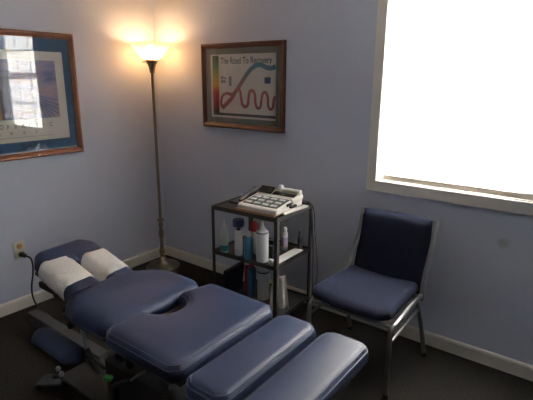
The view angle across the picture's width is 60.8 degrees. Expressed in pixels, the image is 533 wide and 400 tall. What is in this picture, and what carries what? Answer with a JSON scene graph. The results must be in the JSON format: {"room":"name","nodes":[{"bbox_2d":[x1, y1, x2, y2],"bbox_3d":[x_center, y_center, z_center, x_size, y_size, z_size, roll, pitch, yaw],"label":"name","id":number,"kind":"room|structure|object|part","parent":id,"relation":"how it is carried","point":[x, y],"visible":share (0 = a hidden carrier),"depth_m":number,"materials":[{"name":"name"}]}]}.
{"room":"examination room","nodes":[
{"label":"examination room","id":0,"kind":"room"},
{"bbox_2d":[0,0,165,304],"bbox_3d":[-2.276,-0.267,2.033,0.140,2.440,4.440,11,18,36],"label":"wall","id":1,"kind":"structure","parent":0,"point":[105,194],"depth_m":3.26,"materials":[{"name":"blue paint"}]},
{"bbox_2d":[13,240,25,259],"bbox_3d":[-1.613,0.327,2.969,0.011,0.116,0.072,11,18,36],"label":"wall outlet","id":2,"kind":"object","parent":1,"relation":"attached to","point":[19,246],"visible":0.86,"depth_m":2.96,"materials":[{"name":"beige plastic"}]},
{"bbox_2d":[19,252,49,315],"bbox_3d":[-1.425,0.571,2.877,0.472,0.400,0.069,14,20,42],"label":"power cord","id":3,"kind":"object","parent":2,"relation":"attached to","point":[21,254],"visible":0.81,"depth_m":2.99,"materials":[{"name":"black rubber"}]},
{"bbox_2d":[0,28,83,161],"bbox_3d":[-1.583,-0.624,2.739,0.022,0.779,0.965,11,18,36],"label":"framed poster","id":4,"kind":"object","parent":1,"relation":"attached to","point":[40,107],"visible":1,"depth_m":2.90,"materials":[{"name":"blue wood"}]},
{"bbox_2d":[0,77,13,119],"bbox_3d":[-1.581,-0.615,2.749,0.001,0.255,0.065,11,18,36],"label":"print","id":5,"kind":"object","parent":4,"relation":"attached to","point":[6,84],"depth_m":2.75,"materials":[{"name":"blue paper"}]},
{"bbox_2d":[0,49,69,143],"bbox_3d":[-1.585,-0.620,2.745,0.001,0.554,0.785,11,18,36],"label":"print","id":6,"kind":"object","parent":4,"relation":"attached to","point":[35,104],"depth_m":2.88,"materials":[{"name":"grey paper"}]},
{"bbox_2d":[26,93,58,116],"bbox_3d":[-1.443,-0.616,2.937,0.001,0.158,0.202,11,18,36],"label":"print","id":7,"kind":"object","parent":4,"relation":"attached to","point":[37,104],"depth_m":2.93,"materials":[{"name":"purple paper"}]},
{"bbox_2d":[0,245,165,317],"bbox_3d":[-2.180,0.871,2.345,0.014,0.082,4.299,11,18,36],"label":"baseboard","id":8,"kind":"structure","parent":1,"relation":"attached to","point":[15,305],"depth_m":3.12,"materials":[{"name":"beige paint"}]},
{"bbox_2d":[0,255,532,399],"bbox_3d":[-0.355,1.327,1.031,4.880,0.100,4.580,11,18,36],"label":"floor","id":9,"kind":"structure","parent":0,"point":[439,375],"depth_m":2.44,"materials":[{"name":"grey carpet"}]},
{"bbox_2d":[142,45,179,270],"bbox_3d":[-0.850,-0.298,3.533,0.306,1.748,0.306,11,18,36],"label":"floor lamp","id":10,"kind":"object","parent":9,"relation":"on","point":[164,263],"visible":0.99,"depth_m":3.60,"materials":[{"name":"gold metal"}]},
{"bbox_3d":[-0.845,-1.081,3.325,0.052,0.100,0.052,11,18,36],"label":"light bulb","id":11,"kind":"part","parent":10,"relation":"part of","materials":[{"name":"white glass"}]},
{"bbox_2d":[28,239,368,399],"bbox_3d":[-0.618,0.650,2.114,2.100,0.648,0.580,11,18,36],"label":"table","id":12,"kind":"object","parent":9,"relation":"on","point":[222,343],"visible":0.98,"depth_m":1.77,"materials":[{"name":"blue leather"}]},
{"bbox_2d":[38,256,97,299],"bbox_3d":[-0.969,0.370,2.218,0.228,0.126,0.184,11,18,36],"label":"paper cover","id":13,"kind":"object","parent":12,"relation":"on","point":[59,273],"visible":0.92,"depth_m":2.18,"materials":[{"name":"white paper"}]},
{"bbox_3d":[-0.885,0.560,2.051,0.034,0.040,0.033,11,18,36],"label":"knob","id":14,"kind":"part","parent":12,"relation":"part of","materials":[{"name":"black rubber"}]},
{"bbox_2d":[34,239,132,299],"bbox_3d":[-0.931,0.345,2.304,0.458,0.161,0.360,11,18,36],"label":"cushion","id":15,"kind":"object","parent":12,"relation":"on","point":[75,250],"depth_m":2.29,"materials":[{"name":"blue leather"}]},
{"bbox_3d":[-0.830,0.600,2.058,0.049,0.173,0.018,11,18,36],"label":"lever","id":16,"kind":"part","parent":12,"relation":"part of","materials":[{"name":"silver metal"}]},
{"bbox_3d":[-0.390,0.977,2.044,1.350,0.055,0.400,11,18,36],"label":"plate","id":17,"kind":"part","parent":12,"relation":"part of","materials":[{"name":"grey metal"}]},
{"bbox_3d":[-0.848,0.774,2.178,0.025,0.187,0.186,9,17,29],"label":"armrest post","id":18,"kind":"part","parent":12,"relation":"part of","materials":[{"name":"black metal"}]},
{"bbox_3d":[-0.491,0.571,2.017,1.670,0.042,0.200,11,18,36],"label":"frame","id":19,"kind":"part","parent":12,"relation":"part of","materials":[{"name":"black metal"}]},
{"bbox_2d":[81,248,130,281],"bbox_3d":[-0.827,0.342,2.353,0.218,0.125,0.170,11,18,36],"label":"paper cover","id":20,"kind":"object","parent":12,"relation":"on","point":[100,263],"visible":0.89,"depth_m":2.32,"materials":[{"name":"white paper"}]},
{"bbox_3d":[-0.675,0.662,2.082,0.050,0.200,0.020,11,18,36],"label":"lift post","id":21,"kind":"part","parent":12,"relation":"part of","materials":[{"name":"black metal"}]},
{"bbox_3d":[-0.547,0.651,1.817,0.034,0.040,0.033,11,18,36],"label":"knob","id":22,"kind":"part","parent":12,"relation":"part of","materials":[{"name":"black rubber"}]},
{"bbox_3d":[-0.507,0.700,1.830,0.163,0.148,0.012,11,18,36],"label":"lever","id":23,"kind":"part","parent":12,"relation":"part of","materials":[{"name":"silver metal"}]},
{"bbox_3d":[-0.420,0.714,1.895,0.050,0.200,0.020,11,18,36],"label":"lift post","id":24,"kind":"part","parent":12,"relation":"part of","materials":[{"name":"black metal"}]},
{"bbox_2d":[211,196,312,318],"bbox_3d":[-0.027,0.393,2.879,0.496,0.759,0.412,10,18,33],"label":"utility cart","id":25,"kind":"object","parent":9,"relation":"on","point":[295,299],"visible":0.41,"depth_m":2.78,"materials":[{"name":"grey metal"}]},
{"bbox_3d":[-0.323,0.392,2.854,0.024,0.730,0.024,10,18,33],"label":"post","id":26,"kind":"part","parent":25,"relation":"part of","materials":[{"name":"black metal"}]},
{"bbox_2d":[220,219,228,252],"bbox_3d":[-0.261,0.218,2.803,0.051,0.217,0.051,11,18,36],"label":"squeeze bottle","id":27,"kind":"object","parent":25,"relation":"on","point":[224,246],"visible":0.98,"depth_m":2.79,"materials":[{"name":"grey"}]},
{"bbox_2d":[222,261,243,291],"bbox_3d":[-0.220,0.523,2.988,0.060,0.200,0.200,9,17,30],"label":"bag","id":28,"kind":"object","parent":25,"relation":"on","point":[232,276],"visible":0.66,"depth_m":2.96,"materials":[{"name":"black"}]},
{"bbox_2d":[233,218,243,255],"bbox_3d":[-0.170,0.225,2.759,0.070,0.228,0.070,11,18,36],"label":"spray can","id":29,"kind":"object","parent":25,"relation":"on","point":[238,223],"visible":1,"depth_m":2.74,"materials":[{"name":"white plastic"}]},
{"bbox_2d":[229,186,257,204],"bbox_3d":[-0.133,-0.036,2.841,0.101,0.089,0.206,10,18,33],"label":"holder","id":30,"kind":"object","parent":25,"relation":"on","point":[254,190],"visible":0.54,"depth_m":2.80,"materials":[{"name":"black plastic"}]},
{"bbox_3d":[-0.113,-0.036,2.817,0.028,0.076,0.159,13,19,38],"label":"probe handle","id":31,"kind":"part","parent":30,"relation":"part of","materials":[{"name":"black plastic"}]},
{"bbox_2d":[244,263,249,292],"bbox_3d":[-0.126,0.507,3.005,0.042,0.223,0.042,11,18,36],"label":"squeeze bottle","id":32,"kind":"object","parent":25,"relation":"on","point":[247,265],"visible":0.59,"depth_m":2.99,"materials":[{"name":"red plastic"}]},
{"bbox_2d":[244,231,252,260],"bbox_3d":[-0.106,0.269,2.688,0.054,0.181,0.054,11,18,36],"label":"squeeze bottle","id":33,"kind":"object","parent":25,"relation":"on","point":[248,240],"visible":0.98,"depth_m":2.67,"materials":[{"name":"blue plastic"}]},
{"bbox_3d":[-0.109,0.313,3.153,0.024,0.730,0.024,10,18,33],"label":"post","id":34,"kind":"part","parent":25,"relation":"part of","materials":[{"name":"grey metal"}]},
{"bbox_2d":[248,264,255,296],"bbox_3d":[-0.095,0.517,2.958,0.056,0.227,0.056,11,18,36],"label":"squeeze bottle","id":35,"kind":"object","parent":25,"relation":"on","point":[251,269],"visible":0.91,"depth_m":2.94,"materials":[{"name":"blue plastic"}]},
{"bbox_2d":[250,221,258,253],"bbox_3d":[-0.074,0.227,2.795,0.054,0.207,0.054,11,18,36],"label":"squeeze bottle","id":36,"kind":"object","parent":25,"relation":"on","point":[254,226],"visible":0.65,"depth_m":2.77,"materials":[{"name":"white plastic"}]},
{"bbox_2d":[215,235,308,269],"bbox_3d":[-0.026,0.317,2.858,0.476,0.026,0.392,10,18,33],"label":"shelf","id":37,"kind":"object","parent":25,"relation":"attached to","point":[231,253],"depth_m":2.77,"materials":[{"name":"grey metal"}]},
{"bbox_2d":[212,196,311,221],"bbox_3d":[-0.025,0.038,2.784,0.476,0.026,0.392,10,18,33],"label":"shelf","id":38,"kind":"object","parent":25,"relation":"attached to","point":[224,206],"depth_m":2.67,"materials":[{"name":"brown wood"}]},
{"bbox_2d":[256,222,268,262],"bbox_3d":[-0.025,0.243,2.662,0.075,0.245,0.075,11,18,36],"label":"lotion bottle","id":39,"kind":"object","parent":25,"relation":"on","point":[262,234],"visible":0.98,"depth_m":2.64,"materials":[{"name":"white plastic"}]},
{"bbox_2d":[257,267,269,300],"bbox_3d":[-0.020,0.526,2.921,0.079,0.230,0.079,11,18,36],"label":"lotion bottle","id":40,"kind":"object","parent":25,"relation":"on","point":[262,273],"visible":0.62,"depth_m":2.89,"materials":[{"name":"white plastic"}]},
{"bbox_2d":[235,206,297,217],"bbox_3d":[0.002,0.044,2.690,0.270,0.012,0.270,10,18,32],"label":"folder","id":41,"kind":"object","parent":25,"relation":"on","point":[236,208],"visible":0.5,"depth_m":2.58,"materials":[{"name":"brown"}]},
{"bbox_2d":[238,185,302,214],"bbox_3d":[0.034,-0.014,2.667,0.304,0.110,0.280,11,18,34],"label":"console","id":42,"kind":"object","parent":41,"relation":"on","point":[268,200],"visible":1,"depth_m":2.65,"materials":[{"name":"beige plastic"}]},
{"bbox_2d":[301,201,317,319],"bbox_3d":[0.213,0.414,2.709,0.158,0.802,0.165,11,18,36],"label":"lead","id":43,"kind":"object","parent":42,"relation":"hanging from","point":[303,201],"visible":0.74,"depth_m":2.69,"materials":[{"name":"black rubber"}]},
{"bbox_2d":[236,279,307,318],"bbox_3d":[-0.029,0.639,2.944,0.476,0.026,0.392,10,18,33],"label":"shelf","id":44,"kind":"object","parent":25,"relation":"attached to","point":[295,299],"depth_m":2.94,"materials":[{"name":"grey metal"}]},
{"bbox_2d":[268,238,279,257],"bbox_3d":[0.037,0.287,2.762,0.055,0.110,0.090,9,17,30],"label":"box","id":45,"kind":"object","parent":25,"relation":"on","point":[271,240],"visible":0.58,"depth_m":2.72,"materials":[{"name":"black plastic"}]},
{"bbox_3d":[0.055,0.461,2.602,0.024,0.730,0.024,10,18,33],"label":"post","id":46,"kind":"part","parent":25,"relation":"part of","materials":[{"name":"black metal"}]},
{"bbox_2d":[269,275,288,309],"bbox_3d":[0.076,0.565,2.763,0.130,0.216,0.026,-3,15,-14],"label":"bottle","id":47,"kind":"object","parent":25,"relation":"on","point":[283,297],"visible":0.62,"depth_m":2.77,"materials":[{"name":"white plastic"}]},
{"bbox_2d":[281,227,287,250],"bbox_3d":[0.113,0.242,2.859,0.044,0.148,0.044,11,18,36],"label":"squeeze bottle","id":48,"kind":"object","parent":25,"relation":"on","point":[284,234],"visible":1,"depth_m":2.84,"materials":[{"name":"white plastic"}]},
{"bbox_2d":[272,248,302,263],"bbox_3d":[0.126,0.334,2.737,0.062,0.002,0.270,11,18,35],"label":"envelope","id":49,"kind":"object","parent":25,"relation":"on","point":[287,255],"visible":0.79,"depth_m":2.75,"materials":[{"name":"white paper"}]},
{"bbox_2d":[281,205,307,214],"bbox_3d":[0.165,0.056,2.647,0.032,0.008,0.220,13,20,40],"label":"paper stack","id":50,"kind":"object","parent":25,"relation":"on","point":[302,206],"visible":0.86,"depth_m":2.63,"materials":[{"name":"white paper"}]},
{"bbox_2d":[297,230,302,248],"bbox_3d":[0.209,0.255,2.839,0.031,0.134,0.031,11,18,36],"label":"dropper bottle","id":51,"kind":"object","parent":25,"relation":"on","point":[299,241],"visible":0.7,"depth_m":2.83,"materials":[{"name":"black plastic"}]},
{"bbox_3d":[0.269,0.383,2.900,0.024,0.730,0.024,10,18,33],"label":"post","id":52,"kind":"part","parent":25,"relation":"part of","materials":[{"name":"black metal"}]},
{"bbox_2d":[307,207,439,399],"bbox_3d":[0.572,0.501,2.426,0.500,0.790,0.560,11,18,36],"label":"chair","id":53,"kind":"object","parent":9,"relation":"on","point":[395,250],"visible":0.97,"depth_m":2.42,"materials":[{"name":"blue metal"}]},
{"bbox_3d":[0.346,0.656,2.539,0.034,0.406,0.399,13,19,38],"label":"leg","id":54,"kind":"part","parent":53,"relation":"part of","materials":[{"name":"grey metal"}]},
{"bbox_3d":[0.477,0.618,2.717,0.023,0.396,0.162,11,18,36],"label":"leg","id":55,"kind":"part","parent":53,"relation":"part of","materials":[{"name":"grey metal"}]},
{"bbox_3d":[0.408,0.559,2.243,0.435,0.017,0.018,11,18,36],"label":"seat rail","id":56,"kind":"part","parent":53,"relation":"part of","materials":[{"name":"grey metal"}]},
{"bbox_3d":[0.523,0.253,2.642,0.127,0.422,0.036,-11,19,-38],"label":"post","id":57,"kind":"part","parent":53,"relation":"part of","materials":[{"name":"grey metal"}]},
{"bbox_3d":[0.521,0.475,2.396,0.446,0.072,0.454,11,18,36],"label":"seat","id":58,"kind":"part","parent":53,"relation":"part of","materials":[{"name":"blue fabric"}]},
{"bbox_3d":[0.705,0.270,2.528,0.416,0.385,0.150,11,18,36],"label":"backrest","id":59,"kind":"part","parent":53,"relation":"part of","materials":[{"name":"blue fabric"}]},
{"bbox_3d":[0.690,0.726,2.287,0.036,0.406,0.398,11,18,36],"label":"leg","id":60,"kind":"part","parent":53,"relation":"part of","materials":[{"name":"grey metal"}]},
{"bbox_3d":[0.832,0.689,2.457,0.164,0.396,0.025,-12,20,-40],"label":"leg","id":61,"kind":"part","parent":53,"relation":"part of","materials":[{"name":"grey metal"}]},
{"bbox_3d":[0.858,0.320,2.396,0.030,0.422,0.125,13,20,40],"label":"post","id":62,"kind":"part","parent":53,"relation":"part of","materials":[{"name":"grey metal"}]},
{"bbox_2d":[153,0,532,364],"bbox_3d":[0.996,-0.347,2.414,4.880,2.440,0.140,11,18,36],"label":"wall","id":63,"kind":"structure","parent":0,"point":[479,290],"depth_m":2.83,"materials":[{"name":"blue paint"}]},
{"bbox_2d":[201,40,286,132],"bbox_3d":[-0.176,-0.776,3.114,0.735,0.580,0.024,11,18,36],"label":"chart","id":64,"kind":"object","parent":63,"relation":"attached to","point":[244,83],"visible":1,"depth_m":3.09,"materials":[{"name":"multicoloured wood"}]},
{"bbox_2d":[210,52,275,120],"bbox_3d":[-0.170,-0.777,3.116,0.578,0.432,0.001,11,18,36],"label":"print","id":65,"kind":"object","parent":64,"relation":"attached to","point":[242,84],"depth_m":3.11,"materials":[{"name":"multicoloured paper"}]},
{"bbox_2d":[220,87,275,110],"bbox_3d":[-0.135,-0.694,3.108,0.500,0.150,0.001,11,18,36],"label":"print","id":66,"kind":"object","parent":64,"relation":"attached to","point":[231,98],"depth_m":3.10},
{"bbox_2d":[222,62,275,109],"bbox_3d":[-0.131,-0.766,3.087,0.484,0.322,0.001,11,18,36],"label":"print","id":67,"kind":"object","parent":64,"relation":"attached to","point":[245,85],"depth_m":3.08},
{"bbox_2d":[166,245,532,381],"bbox_3d":[0.942,0.808,2.658,4.600,0.082,0.014,11,18,36],"label":"baseboard","id":68,"kind":"structure","parent":63,"relation":"attached to","point":[508,365],"depth_m":2.61,"materials":[{"name":"beige paint"}]},
{"bbox_2d":[366,0,532,215],"bbox_3d":[1.023,-0.637,2.306,0.959,1.316,0.156,11,18,36],"label":"window","id":69,"kind":"structure","parent":63,"relation":"in","point":[375,181],"depth_m":2.49,"materials":[{"name":"white paint"}]},
{"bbox_2d":[381,0,532,199],"bbox_3d":[1.007,-0.632,2.285,0.829,1.187,0.032,11,18,36],"label":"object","id":70,"kind":"structure","parent":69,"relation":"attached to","point":[459,110],"depth_m":2.32,"materials":[{"name":"glass"}]},
{"bbox_3d":[1.007,-0.073,2.431,0.803,0.031,0.024,11,18,36],"label":"rail","id":71,"kind":"part","parent":70,"relation":"part of","materials":[{"name":"beige"}]}
]}

